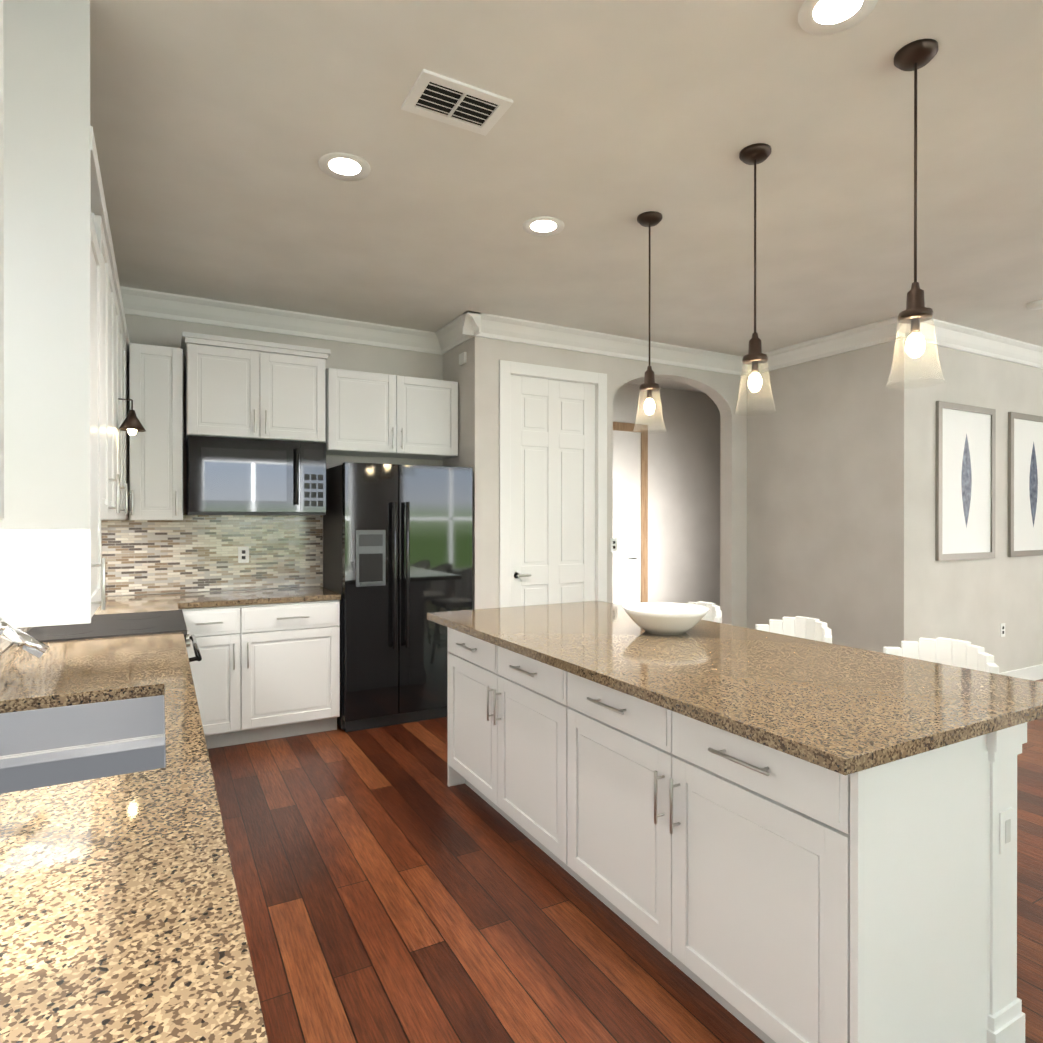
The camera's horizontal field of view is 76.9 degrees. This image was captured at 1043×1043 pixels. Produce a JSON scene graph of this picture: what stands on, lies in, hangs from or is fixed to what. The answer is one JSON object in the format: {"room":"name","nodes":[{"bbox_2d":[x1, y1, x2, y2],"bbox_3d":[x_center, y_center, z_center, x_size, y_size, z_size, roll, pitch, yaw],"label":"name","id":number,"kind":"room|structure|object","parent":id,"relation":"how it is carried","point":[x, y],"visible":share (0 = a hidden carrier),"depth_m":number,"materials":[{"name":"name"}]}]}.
{"room":"kitchen","nodes":[
{"label":"kitchen","id":0,"kind":"room"},
{"bbox_2d":[105,314,442,596],"bbox_3d":[-1.747,-0.050,4.886,2.710,2.930,0.140,0,0,-29],"label":"wall","id":1,"kind":"structure","parent":0,"point":[145,330],"depth_m":4.98,"materials":[{"name":"paint"}]},
{"bbox_2d":[129,343,184,519],"bbox_3d":[-2.365,-0.555,4.260,0.294,1.094,0.350,0,0,-29],"label":"upper cabinet","id":2,"kind":"object","parent":1,"relation":"attached to","point":[155,372],"depth_m":4.11,"materials":[{"name":"white wood"}]},
{"bbox_2d":[185,336,328,443],"bbox_3d":[-1.833,-0.858,4.536,0.865,0.610,0.380,0,0,-29],"label":"upper cabinet","id":3,"kind":"object","parent":1,"relation":"attached to","point":[243,388],"depth_m":4.36,"materials":[{"name":"white wood"}]},
{"bbox_2d":[187,435,325,515],"bbox_3d":[-1.813,-0.295,4.507,0.850,0.502,0.451,0,0,-29],"label":"microwave","id":4,"kind":"object","parent":3,"relation":"attached to","point":[234,476],"visible":1,"depth_m":4.34,"materials":[{"name":"black metal"}]},
{"bbox_2d":[120,286,442,354],"bbox_3d":[-1.632,-1.442,4.808,2.330,0.145,0.110,0,0,-29],"label":"crown molding","id":5,"kind":"structure","parent":1,"relation":"attached to","point":[140,302],"depth_m":4.71,"materials":[{"name":"white wood"}]},
{"bbox_2d":[326,368,457,459],"bbox_3d":[-1.008,-0.794,5.006,0.993,0.580,0.350,0,0,-29],"label":"upper cabinet","id":6,"kind":"object","parent":1,"relation":"attached to","point":[371,414],"depth_m":4.84,"materials":[{"name":"white wood"}]},
{"bbox_2d":[443,336,491,609],"bbox_3d":[-0.435,-0.050,5.168,0.140,2.930,0.630,0,0,-29],"label":"wall","id":7,"kind":"structure","parent":0,"point":[472,376],"depth_m":4.90,"materials":[{"name":"paint"}]},
{"bbox_2d":[432,316,470,353],"bbox_3d":[-0.517,-1.443,5.057,0.105,0.145,0.510,0,0,-29],"label":"crown molding","id":8,"kind":"structure","parent":7,"relation":"attached to","point":[447,338],"depth_m":5.17,"materials":[{"name":"white wood"}]},
{"bbox_2d":[459,352,466,364],"bbox_3d":[-0.450,-1.245,5.025,0.020,0.080,0.100,0,0,-29],"label":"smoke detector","id":9,"kind":"object","parent":7,"relation":"attached to","point":[463,356],"depth_m":5.00,"materials":[{"name":"white plastic"}]},
{"bbox_2d":[90,0,1042,392],"bbox_3d":[2.513,-1.561,3.665,9.280,0.100,10.940,0,0,-29],"label":"ceiling","id":10,"kind":"structure","parent":0,"point":[220,128],"depth_m":2.77,"materials":[{"name":"paint"}]},
{"bbox_2d":[318,152,370,180],"bbox_3d":[-0.751,-1.506,2.793,0.215,0.007,0.215,0,0,-38],"label":"recessed light","id":11,"kind":"object","parent":10,"relation":"in","point":[351,168],"depth_m":2.79,"materials":[{"name":"white plastic"}]},
{"bbox_2d":[401,69,512,135],"bbox_3d":[-0.233,-1.502,2.371,0.340,0.012,0.230,0,0,-29],"label":"ceiling vent","id":12,"kind":"object","parent":10,"relation":"in","point":[444,99],"visible":1,"depth_m":2.36,"materials":[{"name":"white metal"}]},
{"bbox_2d":[522,216,564,235],"bbox_3d":[0.112,-1.507,3.360,0.215,0.007,0.215,0,0,37],"label":"recessed light","id":13,"kind":"object","parent":10,"relation":"in","point":[539,228],"depth_m":3.36,"materials":[{"name":"white plastic"}]},
{"bbox_2d":[633,211,666,432],"bbox_3d":[0.636,-0.978,3.261,0.166,1.065,0.166,0,0,-29],"label":"pendant light","id":14,"kind":"object","parent":10,"relation":"hanging from","point":[649,219],"visible":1,"depth_m":3.25,"materials":[{"name":"clear glass"}]},
{"bbox_2d":[736,143,776,415],"bbox_3d":[0.954,-0.976,2.683,0.166,1.065,0.166,0,0,-29],"label":"pendant light","id":15,"kind":"object","parent":10,"relation":"hanging from","point":[754,155],"visible":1,"depth_m":2.67,"materials":[{"name":"clear glass"}]},
{"bbox_2d":[798,0,877,35],"bbox_3d":[0.925,-1.503,1.924,0.215,0.007,0.215,0,0,-38],"label":"recessed light","id":16,"kind":"object","parent":10,"relation":"in","point":[826,17],"depth_m":1.95,"materials":[{"name":"white plastic"}]},
{"bbox_2d":[888,38,944,388],"bbox_3d":[1.267,-0.975,2.113,0.166,1.065,0.166,0,0,-29],"label":"pendant light","id":17,"kind":"object","parent":10,"relation":"hanging from","point":[914,56],"visible":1,"depth_m":2.10,"materials":[{"name":"clear glass"}]},
{"bbox_2d":[1027,300,1042,309],"bbox_3d":[3.579,-1.497,4.548,0.128,0.035,0.128,0,0,-38],"label":"smoke detector","id":18,"kind":"object","parent":10,"relation":"attached to","point":[1036,305],"depth_m":4.53,"materials":[{"name":"white plastic"}]},
{"bbox_2d":[492,339,746,627],"bbox_3d":[0.984,-0.052,5.669,2.830,2.930,0.140,0,0,-29],"label":"wall","id":19,"kind":"structure","parent":0,"point":[721,390],"depth_m":6.00,"materials":[{"name":"paint"}]},
{"bbox_2d":[499,360,606,607],"bbox_3d":[0.236,0.100,5.245,0.990,2.630,0.163,0,0,-29],"label":"door","id":20,"kind":"structure","parent":19,"relation":"attached to","point":[553,490],"depth_m":5.20,"materials":[{"name":"white wood"}]},
{"bbox_2d":[460,310,749,375],"bbox_3d":[0.879,-1.444,5.471,2.950,0.145,0.110,0,0,-29],"label":"crown molding","id":21,"kind":"structure","parent":19,"relation":"attached to","point":[462,328],"depth_m":5.30,"materials":[{"name":"white wood"}]},
{"bbox_2d":[610,538,616,551],"bbox_3d":[0.769,0.194,5.469,0.070,0.114,0.006,0,0,-29],"label":"electrical outlet plate","id":22,"kind":"object","parent":19,"relation":"attached to","point":[613,541],"depth_m":5.46,"materials":[{"name":"white plastic"}]},
{"bbox_2d":[208,679,1042,1042],"bbox_3d":[2.513,1.468,3.673,9.280,0.100,10.940,0,0,-29],"label":"floor","id":23,"kind":"structure","parent":0,"point":[392,885],"depth_m":2.37,"materials":[{"name":"brown wood"}]},
{"bbox_2d":[26,610,201,661],"bbox_3d":[-1.911,0.951,3.120,0.677,0.939,0.752,0,0,-29],"label":"range oven","id":24,"kind":"object","parent":23,"relation":"on","point":[130,624],"visible":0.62,"depth_m":2.99,"materials":[{"name":"black"}]},
{"bbox_2d":[0,626,267,1042],"bbox_3d":[-0.609,0.961,0.664,0.620,0.929,4.799,0,0,-29],"label":"countertop","id":25,"kind":"structure","parent":23,"relation":"on","point":[121,919],"depth_m":0.97,"materials":[{"name":"brown stone"}]},
{"bbox_2d":[0,617,48,657],"bbox_3d":[-1.200,0.344,1.446,0.260,0.301,0.097,0,0,-29],"label":"chrome faucet","id":26,"kind":"object","parent":25,"relation":"on","point":[25,641],"visible":1,"depth_m":1.49,"materials":[{"name":"silver metal"}]},
{"bbox_2d":[94,602,187,625],"bbox_3d":[-2.220,0.954,3.602,0.630,0.929,0.380,0,0,-29],"label":"countertop","id":27,"kind":"structure","parent":23,"relation":"on","point":[117,607],"depth_m":3.77,"materials":[{"name":"brown stone"}]},
{"bbox_2d":[100,586,340,745],"bbox_3d":[-2.047,0.952,4.276,1.585,0.929,0.635,0,0,-29],"label":"base cabinet","id":28,"kind":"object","parent":23,"relation":"on","point":[270,662],"depth_m":4.20,"materials":[{"name":"white wood"}]},
{"bbox_2d":[323,462,471,731],"bbox_3d":[-0.904,0.510,4.829,0.930,1.810,0.714,0,0,-29],"label":"refrigerator","id":29,"kind":"object","parent":23,"relation":"on","point":[397,553],"visible":0.96,"depth_m":4.53,"materials":[{"name":"black metal"}]},
{"bbox_2d":[688,601,721,622],"bbox_3d":[0.898,0.942,3.684,0.415,0.955,0.430,0,0,-29],"label":"stool","id":30,"kind":"object","parent":23,"relation":"on","point":[714,613],"visible":0.17,"depth_m":3.72,"materials":[{"name":"white"}]},
{"bbox_2d":[447,629,1026,1042],"bbox_3d":[0.456,0.974,2.648,0.731,0.895,2.416,0,0,-29],"label":"kitchen island","id":31,"kind":"object","parent":23,"relation":"on","point":[767,837],"depth_m":1.72,"materials":[{"name":"white wood"}]},
{"bbox_2d":[427,601,1042,776],"bbox_3d":[0.575,0.509,2.712,1.120,0.035,2.450,0,0,-29],"label":"island countertop","id":32,"kind":"structure","parent":31,"relation":"on","point":[846,711],"depth_m":2.01,"materials":[{"name":"beige stone"}]},
{"bbox_2d":[622,602,708,634],"bbox_3d":[0.640,0.436,2.925,0.380,0.108,0.380,0,0,-29],"label":"bowl","id":33,"kind":"object","parent":32,"relation":"on","point":[665,618],"visible":1,"depth_m":2.83,"materials":[{"name":"white ceramic"}]},
{"bbox_2d":[755,616,831,642],"bbox_3d":[1.221,0.944,3.097,0.415,0.955,0.430,0,0,-29],"label":"stool","id":34,"kind":"object","parent":23,"relation":"on","point":[815,629],"visible":0.1,"depth_m":3.20,"materials":[{"name":"white"}]},
{"bbox_2d":[883,637,998,673],"bbox_3d":[1.544,0.945,2.510,0.415,0.955,0.430,0,0,-29],"label":"stool","id":35,"kind":"object","parent":23,"relation":"on","point":[957,653],"visible":0.1,"depth_m":2.60,"materials":[{"name":"white"}]},
{"bbox_2d":[613,383,720,605],"bbox_3d":[1.187,-0.056,7.322,5.000,2.930,0.140,0,0,-29],"label":"wall","id":36,"kind":"structure","parent":0,"point":[684,508],"depth_m":7.53,"materials":[{"name":"paint"}]},
{"bbox_2d":[613,422,647,602],"bbox_3d":[0.939,0.165,7.173,1.000,2.490,0.163,0,0,-29],"label":"door frame","id":37,"kind":"structure","parent":36,"relation":"attached to","point":[621,426],"depth_m":7.32,"materials":[{"name":"brown wood"}]},
{"bbox_2d":[747,338,914,652],"bbox_3d":[2.557,-0.051,5.599,0.140,2.930,1.500,0,0,-29],"label":"wall","id":38,"kind":"structure","parent":0,"point":[831,492],"depth_m":5.39,"materials":[{"name":"paint"}]},
{"bbox_2d":[748,318,901,373],"bbox_3d":[2.477,-1.444,5.489,0.105,0.145,1.380,0,0,-29],"label":"crown molding","id":39,"kind":"structure","parent":38,"relation":"attached to","point":[879,332],"depth_m":5.39,"materials":[{"name":"white wood"}]},
{"bbox_2d":[915,343,1042,672],"bbox_3d":[4.462,-0.052,5.872,3.460,2.930,0.140,0,0,-29],"label":"wall","id":40,"kind":"structure","parent":0,"point":[977,602],"depth_m":5.41,"materials":[{"name":"paint"}]},
{"bbox_2d":[935,401,995,560],"bbox_3d":[3.587,-0.316,5.295,0.830,1.240,0.025,0,0,-29],"label":"picture frame","id":41,"kind":"object","parent":40,"relation":"attached to","point":[965,495],"visible":1,"depth_m":5.28,"materials":[{"name":"silver metal"}]},
{"bbox_2d":[892,316,1042,368],"bbox_3d":[4.355,-1.444,5.669,3.570,0.145,0.105,0,0,-29],"label":"crown molding","id":42,"kind":"structure","parent":40,"relation":"attached to","point":[946,334],"depth_m":5.28,"materials":[{"name":"white wood"}]},
{"bbox_2d":[1000,623,1004,636],"bbox_3d":[4.094,0.924,5.588,0.070,0.114,0.006,0,0,-29],"label":"electrical outlet plate","id":43,"kind":"object","parent":40,"relation":"attached to","point":[1002,626],"depth_m":5.58,"materials":[{"name":"white plastic"}]},
{"bbox_2d":[999,664,1042,680],"bbox_3d":[4.414,1.348,5.760,3.576,0.130,0.016,0,0,-29],"label":"baseboard","id":44,"kind":"structure","parent":40,"relation":"attached to","point":[1034,673],"depth_m":5.75,"materials":[{"name":"white"}]},
{"bbox_2d":[1008,412,1042,556],"bbox_3d":[4.533,-0.317,5.815,0.830,1.240,0.025,0,0,-29],"label":"picture frame","id":45,"kind":"object","parent":40,"relation":"attached to","point":[1025,484],"visible":1,"depth_m":5.74,"materials":[{"name":"silver metal"}]},
{"bbox_3d":[-0.975,-0.038,0.528,0.140,2.930,8.520,0,0,-29],"label":"wall","id":46,"kind":"structure","parent":0,"visible":0},
{"bbox_2d":[0,0,19,535],"bbox_3d":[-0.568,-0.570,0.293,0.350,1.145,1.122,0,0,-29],"label":"upper cabinet","id":47,"kind":"object","parent":46,"relation":"attached to","point":[9,9],"depth_m":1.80,"materials":[{"name":"white wood"}]},
{"bbox_2d":[0,627,31,653],"bbox_3d":[-1.309,0.224,1.293,0.012,0.538,6.580,0,0,-29],"label":"backsplash","id":48,"kind":"structure","parent":46,"relation":"attached to","point":[4,644],"depth_m":2.51,"materials":[{"name":"tile"}]},
{"bbox_2d":[0,176,107,627],"bbox_3d":[-1.518,-0.322,2.021,0.350,1.230,0.460,0,0,-29],"label":"upper cabinet","id":49,"kind":"object","parent":46,"relation":"attached to","point":[64,411],"depth_m":1.85,"materials":[{"name":"white wood"}]},
{"bbox_2d":[20,172,119,519],"bbox_3d":[-1.827,-0.576,2.582,0.350,1.145,0.822,0,0,-29],"label":"upper cabinet","id":50,"kind":"object","parent":46,"relation":"attached to","point":[113,280],"depth_m":2.84,"materials":[{"name":"white wood"}]},
{"bbox_2d":[120,290,127,519],"bbox_3d":[-2.178,-0.578,3.220,0.350,1.145,0.884,0,0,-29],"label":"upper cabinet","id":51,"kind":"object","parent":46,"relation":"attached to","point":[123,327],"depth_m":3.70,"materials":[{"name":"white wood"}]},
{"bbox_2d":[118,398,145,434],"bbox_3d":[-1.924,-0.515,3.246,0.120,0.178,0.120,0,0,-29],"label":"lamp","id":52,"kind":"object","parent":51,"relation":"attached to","point":[131,424],"visible":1,"depth_m":3.23,"materials":[{"name":"brown metal"}]},
{"bbox_2d":[128,337,131,519],"bbox_3d":[-2.538,-0.580,3.875,0.350,1.145,0.858,0,0,-29],"label":"upper cabinet","id":53,"kind":"object","parent":46,"relation":"attached to","point":[128,337],"depth_m":4.30,"materials":[{"name":"white wood"}]},
{"bbox_2d":[101,514,322,595],"bbox_3d":[-2.183,0.215,4.560,1.570,0.538,0.012,0,0,-29],"label":"backsplash","id":54,"kind":"structure","parent":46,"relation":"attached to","point":[193,553],"depth_m":4.57,"materials":[{"name":"tile"}]},
{"bbox_2d":[238,547,248,562],"bbox_3d":[-1.973,0.236,4.665,0.070,0.114,0.006,0,0,-29],"label":"electrical outlet plate","id":55,"kind":"object","parent":54,"relation":"attached to","point":[243,554],"depth_m":4.66,"materials":[{"name":"white plastic"}]}
]}

